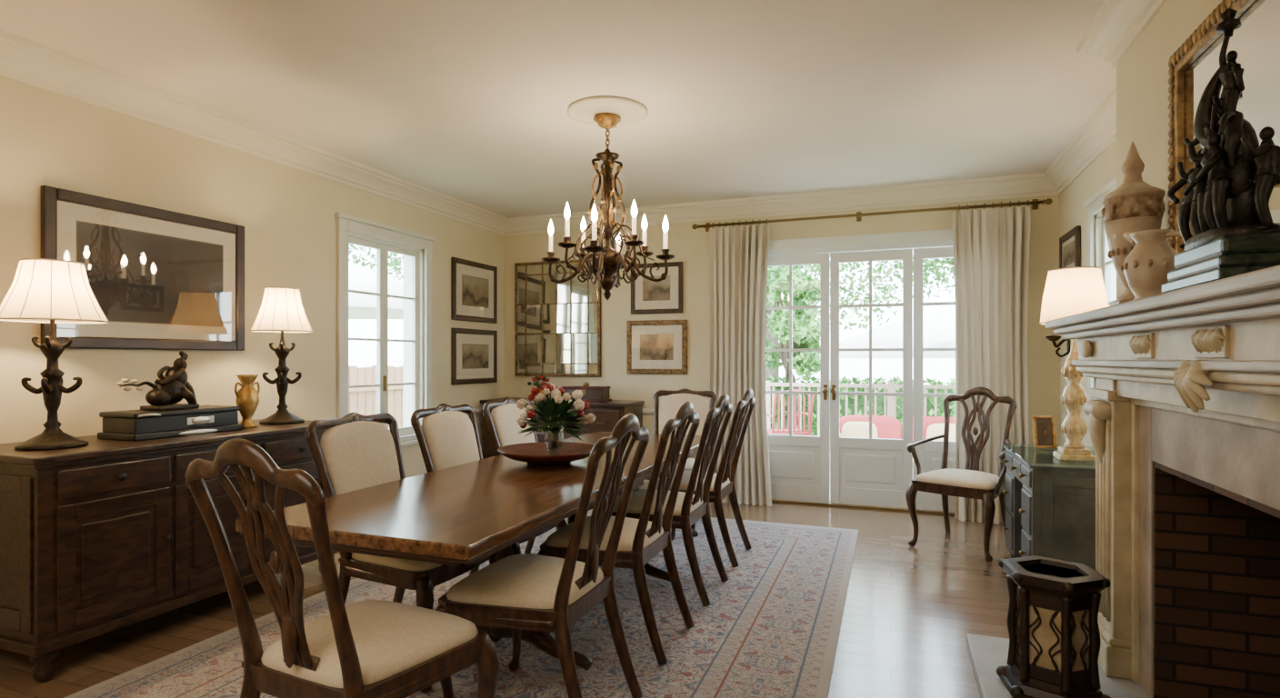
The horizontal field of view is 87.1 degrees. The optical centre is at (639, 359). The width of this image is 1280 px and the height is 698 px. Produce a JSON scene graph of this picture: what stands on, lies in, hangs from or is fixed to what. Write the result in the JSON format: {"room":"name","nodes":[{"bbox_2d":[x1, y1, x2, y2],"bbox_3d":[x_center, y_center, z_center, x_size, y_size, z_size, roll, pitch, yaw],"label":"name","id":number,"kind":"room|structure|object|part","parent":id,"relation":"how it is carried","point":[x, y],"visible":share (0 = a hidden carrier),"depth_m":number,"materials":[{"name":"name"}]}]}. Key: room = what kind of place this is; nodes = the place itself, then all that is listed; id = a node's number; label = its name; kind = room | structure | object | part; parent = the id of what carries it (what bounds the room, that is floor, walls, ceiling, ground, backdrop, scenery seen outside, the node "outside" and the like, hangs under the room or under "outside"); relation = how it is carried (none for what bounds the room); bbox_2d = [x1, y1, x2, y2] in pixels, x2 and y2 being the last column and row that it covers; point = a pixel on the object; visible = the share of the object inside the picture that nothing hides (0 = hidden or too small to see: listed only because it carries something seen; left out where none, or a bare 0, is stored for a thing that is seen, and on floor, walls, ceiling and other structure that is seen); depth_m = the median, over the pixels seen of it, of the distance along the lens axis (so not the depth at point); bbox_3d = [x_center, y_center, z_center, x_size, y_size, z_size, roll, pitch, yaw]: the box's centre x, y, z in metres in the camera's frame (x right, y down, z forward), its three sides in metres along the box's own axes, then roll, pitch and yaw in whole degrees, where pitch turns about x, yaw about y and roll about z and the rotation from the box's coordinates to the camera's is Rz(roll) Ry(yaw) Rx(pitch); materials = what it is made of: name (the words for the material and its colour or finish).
{"room":"dining room","nodes":[
{"label":"dining room","id":0,"kind":"room"},
{"bbox_2d":[0,74,504,478],"bbox_3d":[-3.077,-0.081,3.405,0.216,2.862,8.986,0,0,20],"label":"wall","id":1,"kind":"structure","parent":0,"point":[47,137],"depth_m":4.15,"materials":[{"name":"paint"}]},
{"bbox_2d":[40,185,244,350],"bbox_3d":[-2.773,-0.459,3.862,0.031,0.810,1.112,0,0,20],"label":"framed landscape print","id":2,"kind":"object","parent":1,"relation":"attached to","point":[162,279],"visible":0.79,"depth_m":3.81,"materials":[{"name":"brown wood"}]},
{"bbox_2d":[334,212,435,446],"bbox_3d":[-2.188,-0.184,5.684,0.268,1.858,1.156,0,0,20],"label":"window","id":3,"kind":"structure","parent":1,"relation":"in","point":[413,297],"depth_m":5.71,"materials":[{"name":"white paint"}]},
{"bbox_2d":[450,257,497,323],"bbox_3d":[-1.669,-0.680,6.828,0.031,0.605,0.767,0,0,20],"label":"framed print","id":4,"kind":"object","parent":1,"relation":"attached to","point":[474,285],"visible":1,"depth_m":6.79,"materials":[{"name":"beige paper"}]},
{"bbox_2d":[450,327,497,384],"bbox_3d":[-1.669,-0.027,6.828,0.031,0.551,0.767,0,0,20],"label":"framed print","id":5,"kind":"object","parent":1,"relation":"attached to","point":[474,352],"visible":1,"depth_m":6.79,"materials":[{"name":"brown wood"}]},
{"bbox_2d":[0,499,1010,697],"bbox_3d":[-0.385,1.415,2.402,5.962,0.130,8.986,0,0,20],"label":"floor","id":6,"kind":"structure","parent":0,"point":[909,612],"depth_m":3.54,"materials":[{"name":"brown wood"}]},
{"bbox_2d":[0,419,339,683],"bbox_3d":[-2.475,0.875,3.619,0.698,0.950,1.663,0,0,20],"label":"sideboard","id":7,"kind":"object","parent":6,"relation":"on","point":[102,536],"visible":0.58,"depth_m":3.02,"materials":[{"name":"brown wood"}]},
{"bbox_2d":[0,258,109,450],"bbox_3d":[-2.665,-0.021,3.056,0.410,0.841,0.410,0,0,20],"label":"table lamp","id":8,"kind":"object","parent":7,"relation":"on","point":[52,292],"visible":1,"depth_m":2.99,"materials":[{"name":"brown metal"}]},
{"bbox_2d":[97,404,242,440],"bbox_3d":[-2.476,0.332,3.584,0.287,0.135,0.583,0,0,20],"label":"decorative box","id":9,"kind":"object","parent":7,"relation":"on","point":[138,425],"visible":1,"depth_m":3.43,"materials":[{"name":"black paint"}]},
{"bbox_2d":[116,350,199,410],"bbox_3d":[-2.505,0.110,3.498,0.164,0.306,0.392,0,0,20],"label":"bronze figurine","id":10,"kind":"object","parent":9,"relation":"on","point":[169,390],"visible":1,"depth_m":3.52,"materials":[{"name":"metal"}]},
{"bbox_2d":[234,374,259,428],"bbox_3d":[-2.299,0.246,3.945,0.121,0.308,0.119,0,0,-25],"label":"vase","id":11,"kind":"object","parent":7,"relation":"on","point":[247,398],"visible":0.98,"depth_m":3.91,"materials":[{"name":"metal"}]},
{"bbox_2d":[250,286,313,424],"bbox_3d":[-2.235,-0.021,4.209,0.356,0.841,0.356,0,0,20],"label":"table lamp","id":12,"kind":"object","parent":7,"relation":"on","point":[281,310],"visible":1,"depth_m":4.14,"materials":[{"name":"brown metal"}]},
{"bbox_2d":[63,509,858,697],"bbox_3d":[-0.438,1.345,3.557,2.830,0.009,4.741,0,0,20],"label":"area rug","id":13,"kind":"object","parent":6,"relation":"on","point":[771,629],"visible":0.49,"depth_m":3.25,"materials":[{"name":"grey carpet"}]},
{"bbox_2d":[184,437,499,697],"bbox_3d":[-0.853,0.768,1.968,0.596,1.145,0.688,0,0,26],"label":"dining chair","id":14,"kind":"object","parent":13,"relation":"on","point":[368,648],"visible":1,"depth_m":1.81,"materials":[{"name":"brown wood"}]},
{"bbox_2d":[304,411,500,692],"bbox_3d":[-1.053,0.795,3.054,0.672,1.091,0.596,0,0,20],"label":"upholstered dining chair","id":15,"kind":"object","parent":13,"relation":"on","point":[355,451],"visible":0.49,"depth_m":2.97,"materials":[{"name":"beige fabric"}]},
{"bbox_2d":[235,430,717,670],"bbox_3d":[-0.427,0.951,3.732,1.023,0.746,3.175,0,0,20],"label":"dining table","id":16,"kind":"object","parent":13,"relation":"on","point":[465,515],"visible":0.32,"depth_m":2.67,"materials":[{"name":"brown wood"}]},
{"bbox_2d":[497,441,594,466],"bbox_3d":[-0.502,0.535,3.725,0.564,0.084,0.564,0,0,20],"label":"serving bowl","id":17,"kind":"object","parent":16,"relation":"on","point":[542,454],"visible":0.94,"depth_m":3.81,"materials":[{"name":"red paint"}]},
{"bbox_2d":[516,383,595,449],"bbox_3d":[-0.477,0.340,3.689,0.438,0.407,0.447,0,0,20],"label":"flower bouquet","id":18,"kind":"object","parent":17,"relation":"in","point":[555,407],"visible":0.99,"depth_m":3.66,"materials":[{"name":"plant"}]},
{"bbox_2d":[527,376,549,399],"bbox_3d":[-1.006,0.293,6.851,0.239,0.244,0.254,0,0,33],"label":"flowers","id":19,"kind":"object","parent":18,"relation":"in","point":[543,379],"visible":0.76,"depth_m":6.81,"materials":[{"name":"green plant"}]},
{"bbox_2d":[410,403,567,589],"bbox_3d":[-0.816,0.795,3.692,0.672,1.091,0.596,0,0,20],"label":"upholstered dining chair","id":20,"kind":"object","parent":13,"relation":"on","point":[446,436],"visible":0.28,"depth_m":3.71,"materials":[{"name":"beige fabric"}]},
{"bbox_2d":[482,397,593,553],"bbox_3d":[-0.582,0.795,4.320,0.672,1.091,0.596,0,0,20],"label":"upholstered dining chair","id":21,"kind":"object","parent":13,"relation":"on","point":[504,427],"visible":0.31,"depth_m":4.30,"materials":[{"name":"beige fabric"}]},
{"bbox_2d":[435,413,649,697],"bbox_3d":[-0.343,0.768,2.548,0.688,1.145,0.596,0,0,20],"label":"dining chair","id":22,"kind":"object","parent":13,"relation":"on","point":[517,593],"visible":0.94,"depth_m":2.41,"materials":[{"name":"brown wood"}]},
{"bbox_2d":[534,400,699,665],"bbox_3d":[-0.083,0.768,3.246,0.688,1.145,0.596,0,0,20],"label":"dining chair","id":23,"kind":"object","parent":13,"relation":"on","point":[641,540],"visible":0.82,"depth_m":3.09,"materials":[{"name":"brown wood"}]},
{"bbox_2d":[611,393,732,606],"bbox_3d":[0.177,0.768,3.945,0.688,1.145,0.596,0,0,20],"label":"dining chair","id":24,"kind":"object","parent":13,"relation":"on","point":[689,507],"visible":0.77,"depth_m":3.79,"materials":[{"name":"brown wood"}]},
{"bbox_2d":[631,388,717,536],"bbox_3d":[0.275,0.795,5.442,0.596,1.091,0.672,0,0,20],"label":"upholstered dining chair","id":25,"kind":"object","parent":13,"relation":"on","point":[670,405],"visible":0.34,"depth_m":5.68,"materials":[{"name":"beige fabric"}]},
{"bbox_2d":[656,388,755,568],"bbox_3d":[0.430,0.768,4.623,0.688,1.145,0.596,0,0,20],"label":"dining chair","id":26,"kind":"object","parent":13,"relation":"on","point":[722,485],"visible":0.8,"depth_m":4.48,"materials":[{"name":"brown wood"}]},
{"bbox_2d":[480,397,644,499],"bbox_3d":[-0.794,0.883,6.778,1.598,0.934,0.530,0,0,20],"label":"dresser","id":27,"kind":"object","parent":6,"relation":"on","point":[607,415],"visible":0.1,"depth_m":6.48,"materials":[{"name":"brown wood"}]},
{"bbox_2d":[561,382,611,401],"bbox_3d":[-0.533,0.323,6.676,0.475,0.184,0.194,0,0,20],"label":"box","id":28,"kind":"object","parent":27,"relation":"on","point":[590,394],"visible":0.85,"depth_m":6.58,"materials":[{"name":"brown wood"}]},
{"bbox_2d":[905,386,1016,561],"bbox_3d":[2.356,0.781,4.889,0.691,1.145,0.688,0,0,44],"label":"armchair","id":29,"kind":"object","parent":6,"relation":"on","point":[972,483],"visible":0.98,"depth_m":4.86,"materials":[{"name":"brown wood"}]},
{"bbox_2d":[1002,445,1095,569],"bbox_3d":[2.529,0.957,4.002,0.581,0.785,0.929,0,0,20],"label":"cabinet","id":30,"kind":"object","parent":6,"relation":"on","point":[1050,501],"visible":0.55,"depth_m":3.65,"materials":[{"name":"grey paint"}]},
{"bbox_2d":[1031,415,1056,449],"bbox_3d":[2.539,0.459,4.242,0.130,0.204,0.065,0,0,0],"label":"photo frame","id":31,"kind":"object","parent":30,"relation":"on","point":[1043,425],"visible":1,"depth_m":4.23,"materials":[{"name":"gold metal"}]},
{"bbox_2d":[1039,265,1108,461],"bbox_3d":[2.444,0.018,3.792,0.346,1.091,0.346,0,0,20],"label":"desk lamp","id":32,"kind":"object","parent":30,"relation":"on","point":[1068,291],"visible":0.84,"depth_m":3.73,"materials":[{"name":"linen"},{"name":"distressed cream paint"},{"name":"wood"}]},
{"bbox_2d":[966,633,1149,697],"bbox_3d":[1.456,1.326,2.039,0.635,0.049,2.246,0,0,20],"label":"hearth slab","id":33,"kind":"object","parent":6,"relation":"on","point":[986,654],"visible":0.45,"depth_m":2.77,"materials":[{"name":"stone"}]},
{"bbox_2d":[995,555,1110,697],"bbox_3d":[1.607,1.058,2.628,0.353,0.483,0.400,0,0,12],"label":"lantern","id":34,"kind":"object","parent":33,"relation":"on","point":[1055,642],"visible":1,"depth_m":2.54,"materials":[{"name":"brown wood"}]},
{"bbox_2d":[1045,264,1279,697],"bbox_3d":[1.651,0.558,2.036,0.269,1.484,2.549,0,0,20],"label":"fireplace mantel","id":35,"kind":"object","parent":33,"relation":"on","point":[1188,378],"visible":1,"depth_m":2.23,"materials":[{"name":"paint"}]},
{"bbox_2d":[1101,141,1165,306],"bbox_3d":[1.855,-0.503,2.536,0.201,0.637,0.194,0,0,20],"label":"urn","id":36,"kind":"object","parent":35,"relation":"on","point":[1135,205],"visible":0.67,"depth_m":2.50,"materials":[{"name":"ceramic"}]},
{"bbox_2d":[1120,229,1185,300],"bbox_3d":[1.688,-0.309,2.217,0.171,0.248,0.163,0,0,28],"label":"ceramic pitcher","id":37,"kind":"object","parent":35,"relation":"on","point":[1146,267],"visible":0.72,"depth_m":2.18,"materials":[{"name":"beige ceramic"}]},
{"bbox_2d":[1153,461,1279,697],"bbox_3d":[2.065,0.707,1.881,0.683,1.285,1.318,0,0,20],"label":"firebox","id":38,"kind":"object","parent":35,"relation":"in","point":[1216,550],"depth_m":2.49,"materials":[{"name":"brown brick"}]},
{"bbox_2d":[1161,7,1279,293],"bbox_3d":[1.515,-0.546,1.729,0.186,0.724,0.367,0,0,20],"label":"bronze sculpture group","id":39,"kind":"object","parent":35,"relation":"on","point":[1233,179],"visible":1,"depth_m":1.68,"materials":[{"name":"black metal"}]},
{"bbox_2d":[0,0,1116,218],"bbox_3d":[-0.385,-1.593,2.402,5.962,0.162,8.986,0,0,20],"label":"ceiling","id":40,"kind":"structure","parent":0,"point":[468,101],"depth_m":3.65,"materials":[{"name":"paint"}]},
{"bbox_2d":[567,95,647,127],"bbox_3d":[-0.199,-1.493,4.108,0.485,0.039,0.485,0,0,20],"label":"ceiling medallion","id":41,"kind":"object","parent":40,"relation":"attached to","point":[631,112],"visible":0.73,"depth_m":4.02,"materials":[{"name":"beige"}]},
{"bbox_2d":[540,112,675,299],"bbox_3d":[-0.199,-0.915,4.108,0.680,1.117,0.680,0,0,-36],"label":"chandelier","id":42,"kind":"object","parent":41,"relation":"hanging from","point":[607,262],"visible":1,"depth_m":4.06,"materials":[{"name":"gold metal"}]},
{"bbox_2d":[504,194,1059,472],"bbox_3d":[1.121,-0.081,6.521,5.476,2.862,0.216,0,0,20],"label":"wall","id":43,"kind":"structure","parent":0,"point":[689,245],"depth_m":6.61,"materials":[{"name":"paint"}]},
{"bbox_2d":[514,259,600,377],"bbox_3d":[-0.878,-0.427,7.126,1.004,1.220,0.041,0,0,20],"label":"wall mirror","id":44,"kind":"object","parent":43,"relation":"attached to","point":[557,326],"visible":0.89,"depth_m":7.12,"materials":[{"name":"antique gold"},{"name":"mirror glass"}]},
{"bbox_2d":[463,407,709,415],"bbox_3d":[-0.487,0.529,6.336,2.592,0.065,1.253,0,0,20],"label":"chair rail","id":45,"kind":"object","parent":43,"relation":"attached to","point":[479,410],"depth_m":6.78,"materials":[{"name":"beige wood"}]},
{"bbox_2d":[639,480,649,489],"bbox_3d":[-1.761,1.277,2.915,2.592,0.146,8.554,0,0,20],"label":"baseboard","id":46,"kind":"structure","parent":43,"relation":"attached to","point":[645,482],"depth_m":6.78,"materials":[{"name":"beige"}]},
{"bbox_2d":[626,320,687,374],"bbox_3d":[0.166,-0.119,6.743,0.637,0.540,0.031,0,0,20],"label":"framed print","id":47,"kind":"object","parent":43,"relation":"attached to","point":[653,346],"visible":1,"depth_m":6.73,"materials":[{"name":"gold metal"}]},
{"bbox_2d":[630,261,683,314],"bbox_3d":[0.166,-0.707,6.743,0.551,0.508,0.031,0,0,20],"label":"framed print","id":48,"kind":"object","parent":43,"relation":"attached to","point":[647,296],"visible":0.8,"depth_m":6.73,"materials":[{"name":"beige paper"}]},
{"bbox_2d":[765,253,829,502],"bbox_3d":[1.413,0.175,6.331,0.706,2.306,0.112,0,0,20],"label":"door","id":49,"kind":"structure","parent":43,"relation":"in","point":[799,465],"depth_m":6.29,"materials":[{"name":"white paint"}]},
{"bbox_2d":[768,229,954,515],"bbox_3d":[2.103,0.116,6.140,2.387,2.468,0.243,0,0,20],"label":"trim","id":50,"kind":"structure","parent":43,"relation":"attached to","point":[935,238],"depth_m":6.06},
{"bbox_3d":[2.103,0.116,6.140,2.387,2.468,0.243,0,0,20],"label":"door casing","id":51,"kind":"part","parent":50,"relation":"part of","materials":[{"name":"white paint"}]},
{"bbox_2d":[830,249,912,508],"bbox_3d":[2.081,0.175,6.082,0.706,2.306,0.112,0,0,20],"label":"door","id":52,"kind":"structure","parent":43,"relation":"in","point":[872,472],"depth_m":6.09,"materials":[{"name":"white paint"}]},
{"bbox_2d":[691,198,1052,231],"bbox_3d":[1.936,-1.285,6.018,3.024,0.086,0.154,0,0,20],"label":"curtain rod","id":53,"kind":"object","parent":43,"relation":"attached to","point":[1035,203],"visible":1,"depth_m":5.90,"materials":[{"name":"gold metal"}]},
{"bbox_2d":[707,219,771,506],"bbox_3d":[0.925,0.023,6.315,0.638,2.646,0.168,0,0,20],"label":"curtain","id":54,"kind":"object","parent":53,"relation":"hanging from","point":[738,255],"visible":0.84,"depth_m":6.33,"materials":[{"name":"fabric"}]},
{"bbox_2d":[952,200,1030,523],"bbox_3d":[2.915,0.023,5.569,0.604,2.646,0.170,0,0,20],"label":"curtain","id":55,"kind":"object","parent":53,"relation":"hanging from","point":[992,246],"visible":0.72,"depth_m":5.59,"materials":[{"name":"fabric"}]},
{"bbox_2d":[913,246,956,511],"bbox_3d":[2.760,0.175,5.864,0.706,2.306,0.048,0,0,20],"label":"door","id":56,"kind":"structure","parent":43,"relation":"in","point":[929,454],"depth_m":5.94,"materials":[{"name":"white paint"}]},
{"bbox_2d":[1059,139,1116,449],"bbox_3d":[2.055,-0.081,1.494,0.216,2.862,8.554,0,0,20],"label":"wall","id":57,"kind":"structure","parent":0,"point":[1072,213],"depth_m":4.89,"materials":[{"name":"paint"}]},
{"bbox_2d":[1045,335,1069,357],"bbox_3d":[3.251,-0.120,5.243,0.163,0.214,0.106,0,0,20],"label":"bracket","id":58,"kind":"object","parent":57,"relation":"attached to","point":[1054,338],"visible":0.88,"depth_m":5.22,"materials":[{"name":"metal"}]},
{"bbox_2d":[1059,225,1080,268],"bbox_3d":[3.283,-0.799,5.150,0.031,0.346,0.540,0,0,20],"label":"framed print","id":59,"kind":"object","parent":57,"relation":"attached to","point":[1069,243],"visible":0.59,"depth_m":5.08,"materials":[{"name":"brown wood"}]},
{"bbox_2d":[1082,176,1116,400],"bbox_3d":[3.044,-0.383,4.254,0.268,1.393,0.788,0,0,20],"label":"window","id":60,"kind":"structure","parent":57,"relation":"in","point":[1094,205],"depth_m":4.51,"materials":[{"name":"white paint"}]},
{"bbox_2d":[1116,0,1222,298],"bbox_3d":[1.984,-0.081,1.768,0.540,2.862,2.646,0,0,20],"label":"wall","id":61,"kind":"structure","parent":0,"point":[1142,75],"depth_m":2.66,"materials":[{"name":"beige paint"}]},
{"bbox_2d":[0,0,1166,235],"bbox_3d":[-0.511,-1.431,2.449,5.260,0.161,8.554,0,0,20],"label":"crown molding","id":62,"kind":"structure","parent":61,"relation":"attached to","point":[1116,25],"depth_m":4.75,"materials":[{"name":"beige"}]},
{"bbox_2d":[1167,0,1279,252],"bbox_3d":[1.663,-0.659,1.755,0.051,0.842,1.382,0,0,20],"label":"mirror","id":63,"kind":"object","parent":61,"relation":"attached to","point":[1256,43],"visible":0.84,"depth_m":2.00,"materials":[{"name":"gold glass"}]},
{"label":"outside","id":64,"kind":"structure","parent":0,"visible":0},
{"bbox_3d":[4.444,1.809,19.666,59.400,0.162,57.240,0,0,20],"label":"lawn","id":65,"kind":"structure","parent":64,"visible":0},
{"bbox_2d":[349,243,399,278],"bbox_3d":[-8.046,-1.922,13.552,6.373,7.323,6.514,0,0,13],"label":"tree","id":66,"kind":"object","parent":65,"relation":"on","point":[355,257],"visible":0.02,"depth_m":15.45,"materials":[{"name":"green plant"}]},
{"bbox_2d":[349,365,403,429],"bbox_3d":[-4.792,0.907,8.717,0.097,1.642,17.312,0,0,20],"label":"fence","id":67,"kind":"object","parent":65,"relation":"on","point":[362,400],"visible":0.02,"depth_m":10.43,"materials":[{"name":"brown wood"}]},
{"bbox_2d":[349,261,403,319],"bbox_3d":[-3.557,0.269,7.779,2.395,2.914,2.395,0,0,43],"label":"building","id":68,"kind":"structure","parent":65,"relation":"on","point":[361,278],"depth_m":7.18,"materials":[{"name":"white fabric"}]},
{"bbox_2d":[365,247,403,281],"bbox_3d":[-4.902,-2.102,19.457,5.497,7.683,6.835,0,0,-43],"label":"tree","id":69,"kind":"object","parent":65,"relation":"on","point":[398,269],"visible":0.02,"depth_m":19.82,"materials":[{"name":"green plant"}]},
{"bbox_2d":[765,265,819,429],"bbox_3d":[2.524,0.002,11.492,1.287,3.461,1.422,0,0,20],"label":"tree","id":70,"kind":"object","parent":65,"relation":"on","point":[805,327],"visible":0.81,"depth_m":11.25,"materials":[{"name":"green plant"}]},
{"bbox_2d":[765,261,901,382],"bbox_3d":[3.889,-1.993,18.286,5.738,7.463,6.419,0,0,-9],"label":"tree","id":71,"kind":"object","parent":65,"relation":"on","point":[768,335],"visible":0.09,"depth_m":17.23,"materials":[{"name":"green plant"}]},
{"bbox_2d":[765,374,955,436],"bbox_3d":[5.202,1.004,12.411,12.032,1.438,1.157,0,0,20],"label":"hedge","id":72,"kind":"object","parent":65,"relation":"on","point":[930,400],"visible":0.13,"depth_m":12.52,"materials":[{"name":"green plant"}]},
{"bbox_2d":[871,252,954,303],"bbox_3d":[8.790,-1.692,16.317,4.694,6.861,7.014,0,0,-40],"label":"tree","id":73,"kind":"object","parent":65,"relation":"on","point":[932,265],"visible":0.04,"depth_m":17.38,"materials":[{"name":"green plant"}]},
{"bbox_3d":[2.459,1.555,8.148,9.720,0.346,3.748,0,0,20],"label":"deck","id":74,"kind":"object","parent":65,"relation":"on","visible":0},
{"bbox_2d":[766,389,814,435],"bbox_3d":[1.821,0.872,8.391,0.566,1.014,0.583,0,0,-10],"label":"patio chair","id":75,"kind":"object","parent":74,"relation":"on","point":[795,432],"visible":0.56,"depth_m":8.15,"materials":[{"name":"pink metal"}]},
{"bbox_2d":[765,380,955,436],"bbox_3d":[2.721,0.853,9.704,8.802,1.058,0.108,0,0,20],"label":"deck railing","id":76,"kind":"object","parent":74,"relation":"on","point":[891,387],"visible":0.11,"depth_m":9.56,"materials":[{"name":"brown wood"}]},
{"bbox_2d":[839,306,955,358],"bbox_3d":[3.982,0.355,8.370,2.894,2.050,2.894,0,0,-2],"label":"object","id":77,"kind":"object","parent":74,"relation":"on","point":[939,326],"visible":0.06,"depth_m":7.64,"materials":[{"name":"white fabric"}]},
{"bbox_2d":[839,415,955,478],"bbox_3d":[2.941,1.013,7.433,1.620,0.734,0.778,0,0,12],"label":"sofa","id":78,"kind":"object","parent":74,"relation":"on","point":[883,426],"visible":0.16,"depth_m":7.60,"materials":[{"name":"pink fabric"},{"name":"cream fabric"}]}
]}

